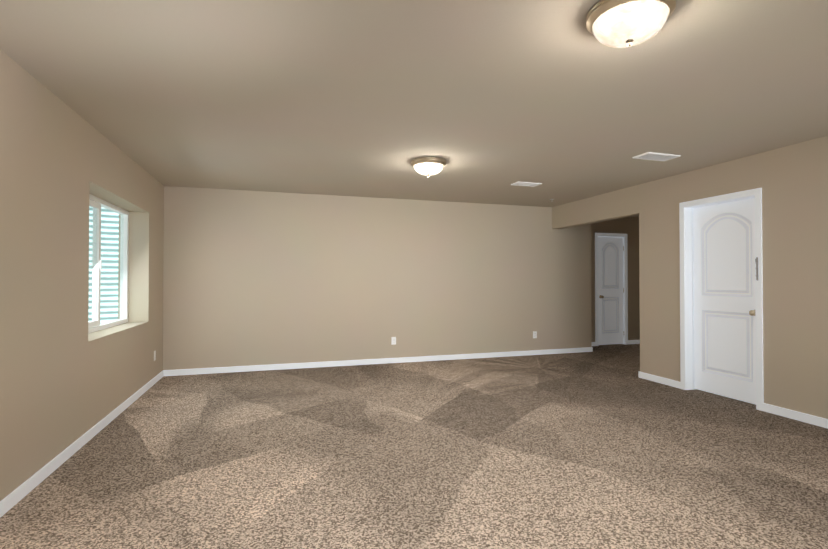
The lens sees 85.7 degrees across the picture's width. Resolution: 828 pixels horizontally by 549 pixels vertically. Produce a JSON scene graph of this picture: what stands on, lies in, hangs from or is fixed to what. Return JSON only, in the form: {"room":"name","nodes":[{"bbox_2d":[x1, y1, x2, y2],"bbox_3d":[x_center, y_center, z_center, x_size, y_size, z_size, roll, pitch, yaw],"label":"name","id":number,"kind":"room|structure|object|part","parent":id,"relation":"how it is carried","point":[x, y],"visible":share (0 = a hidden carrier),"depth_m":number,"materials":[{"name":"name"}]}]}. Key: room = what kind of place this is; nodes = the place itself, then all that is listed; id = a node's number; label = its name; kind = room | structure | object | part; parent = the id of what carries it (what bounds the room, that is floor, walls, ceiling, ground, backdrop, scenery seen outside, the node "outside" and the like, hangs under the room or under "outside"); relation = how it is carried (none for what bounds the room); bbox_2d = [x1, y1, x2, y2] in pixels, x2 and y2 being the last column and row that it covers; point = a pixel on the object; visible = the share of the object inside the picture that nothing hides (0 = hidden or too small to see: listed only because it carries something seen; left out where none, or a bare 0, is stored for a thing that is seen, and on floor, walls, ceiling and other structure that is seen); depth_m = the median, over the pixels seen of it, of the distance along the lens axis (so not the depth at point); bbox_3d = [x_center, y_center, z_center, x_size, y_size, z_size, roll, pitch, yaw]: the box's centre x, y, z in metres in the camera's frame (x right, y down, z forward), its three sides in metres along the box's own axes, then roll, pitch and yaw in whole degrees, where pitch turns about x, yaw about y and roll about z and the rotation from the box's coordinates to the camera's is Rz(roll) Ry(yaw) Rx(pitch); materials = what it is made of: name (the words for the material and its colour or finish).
{"room":"empty basement room","nodes":[
{"label":"empty basement room","id":0,"kind":"room"},
{"bbox_2d":[0,49,163,500],"bbox_3d":[-2.242,0.043,2.080,0.300,2.440,7.930,0,-1,-17],"label":"wall","id":1,"kind":"structure","parent":0,"point":[66,379],"depth_m":2.96,"materials":[{"name":"paint"}]},
{"bbox_2d":[0,370,163,517],"bbox_3d":[-2.092,1.224,2.113,0.014,0.078,7.530,0,-1,-17],"label":"baseboard","id":2,"kind":"structure","parent":1,"relation":"attached to","point":[18,494],"depth_m":3.04,"materials":[{"name":"white wood"}]},
{"bbox_2d":[88,207,118,323],"bbox_3d":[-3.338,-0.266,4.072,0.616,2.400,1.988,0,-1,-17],"label":"blinds","id":3,"kind":"object","parent":1,"relation":"attached to","point":[110,246],"depth_m":5.03,"materials":[{"name":"white plastic"}]},
{"bbox_2d":[88,194,128,333],"bbox_3d":[-2.978,-0.095,4.182,0.078,1.240,1.700,0,-1,-17],"label":"window","id":4,"kind":"structure","parent":1,"relation":"in","point":[96,204],"depth_m":4.38,"materials":[{"name":"white plastic"}]},
{"bbox_2d":[163,186,591,369],"bbox_3d":[-0.306,0.095,6.894,6.850,2.440,0.520,0,-1,-17],"label":"wall","id":5,"kind":"structure","parent":0,"point":[250,278],"depth_m":6.47,"materials":[{"name":"paint"}]},
{"bbox_2d":[391,337,395,344],"bbox_3d":[-0.299,0.982,6.610,0.070,0.114,0.008,0,-1,-17],"label":"electrical outlet","id":6,"kind":"object","parent":5,"relation":"attached to","point":[393,340],"visible":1,"depth_m":6.61,"materials":[{"name":"white plastic"}]},
{"bbox_2d":[164,340,639,375],"bbox_3d":[0.739,1.279,7.198,8.406,0.078,0.534,0,-1,-17],"label":"baseboard","id":7,"kind":"structure","parent":5,"relation":"attached to","point":[178,372],"depth_m":6.48,"materials":[{"name":"white wood"}]},
{"bbox_2d":[0,344,827,548],"bbox_3d":[1.774,1.339,3.583,8.970,0.120,8.450,0,-1,-17],"label":"floor","id":8,"kind":"structure","parent":0,"point":[602,447],"depth_m":2.96,"materials":[{"name":"carpet"}]},
{"bbox_2d":[0,0,827,216],"bbox_3d":[1.774,-1.221,3.611,8.970,0.120,8.450,0,-1,-17],"label":"ceiling","id":9,"kind":"structure","parent":0,"point":[490,101],"depth_m":2.81,"materials":[{"name":"paint"}]},
{"bbox_2d":[411,157,445,176],"bbox_3d":[0.149,-1.071,4.545,0.360,0.159,0.360,0,-1,-17],"label":"ceiling light","id":10,"kind":"object","parent":9,"relation":"attached to","point":[428,166],"visible":1,"depth_m":4.43,"materials":[{"name":"white glass"}]},
{"bbox_3d":[0.149,-1.049,4.545,0.306,0.115,0.306,0,-1,-17],"label":"lamp shade","id":11,"kind":"part","parent":10,"relation":"part of","materials":[{"name":"white glass"}]},
{"bbox_2d":[511,181,541,186],"bbox_3d":[1.411,-1.133,5.607,0.340,0.012,0.180,0,-1,-17],"label":"ceiling vent","id":12,"kind":"object","parent":9,"relation":"in","point":[528,184],"visible":1,"depth_m":5.59,"materials":[{"name":"white metal"}]},
{"bbox_2d":[586,0,675,47],"bbox_3d":[0.962,-1.099,1.991,0.360,0.159,0.360,0,-1,-17],"label":"ceiling light","id":13,"kind":"object","parent":9,"relation":"attached to","point":[619,23],"visible":1,"depth_m":1.91,"materials":[{"name":"white glass"}]},
{"bbox_2d":[632,152,680,160],"bbox_3d":[2.365,-1.147,4.353,0.400,0.012,0.200,0,-1,-17],"label":"ceiling vent","id":14,"kind":"object","parent":9,"relation":"in","point":[654,156],"visible":1,"depth_m":4.33,"materials":[{"name":"white metal"}]},
{"bbox_2d":[591,217,639,341],"bbox_3d":[3.742,0.112,8.526,1.850,2.440,0.200,0,-1,-17],"label":"wall","id":15,"kind":"structure","parent":0,"point":[629,226],"depth_m":8.53,"materials":[{"name":"paint"}]},
{"bbox_2d":[598,237,623,344],"bbox_3d":[3.725,0.304,8.414,0.612,2.030,0.109,0,-1,-17],"label":"door","id":16,"kind":"structure","parent":15,"relation":"in","point":[610,296],"depth_m":8.44,"materials":[{"name":"white wood"}]},
{"bbox_2d":[595,233,627,345],"bbox_3d":[3.701,0.278,8.471,0.732,2.108,0.156,0,-1,-17],"label":"door frame","id":17,"kind":"structure","parent":15,"relation":"attached to","point":[625,271],"depth_m":8.48,"materials":[{"name":"white wood"}]},
{"bbox_2d":[552,136,827,418],"bbox_3d":[3.509,0.061,3.758,0.140,2.440,7.730,0,-1,-17],"label":"wall","id":18,"kind":"structure","parent":0,"point":[791,181],"depth_m":4.14,"materials":[{"name":"paint"}]},
{"bbox_2d":[639,371,680,388],"bbox_3d":[2.940,1.259,5.328,0.018,0.078,0.590,0,-1,-17],"label":"baseboard","id":19,"kind":"structure","parent":18,"relation":"attached to","point":[658,379],"depth_m":5.31,"materials":[{"name":"white wood"}]},
{"bbox_2d":[679,188,763,410],"bbox_3d":[3.214,0.236,4.654,0.172,2.108,0.892,0,-1,-17],"label":"door frame","id":20,"kind":"structure","parent":18,"relation":"attached to","point":[686,298],"depth_m":5.00,"materials":[{"name":"white wood"}]},
{"bbox_2d":[693,198,755,404],"bbox_3d":[3.242,0.264,4.662,0.109,2.030,0.760,0,-1,-17],"label":"door","id":21,"kind":"structure","parent":18,"relation":"in","point":[724,306],"depth_m":4.67,"materials":[{"name":"white wood"}]},
{"bbox_2d":[763,403,827,428],"bbox_3d":[3.903,1.225,2.213,0.014,0.078,4.170,0,-1,-17],"label":"baseboard","id":22,"kind":"structure","parent":18,"relation":"attached to","point":[800,416],"depth_m":3.93,"materials":[{"name":"white wood"}]}
]}

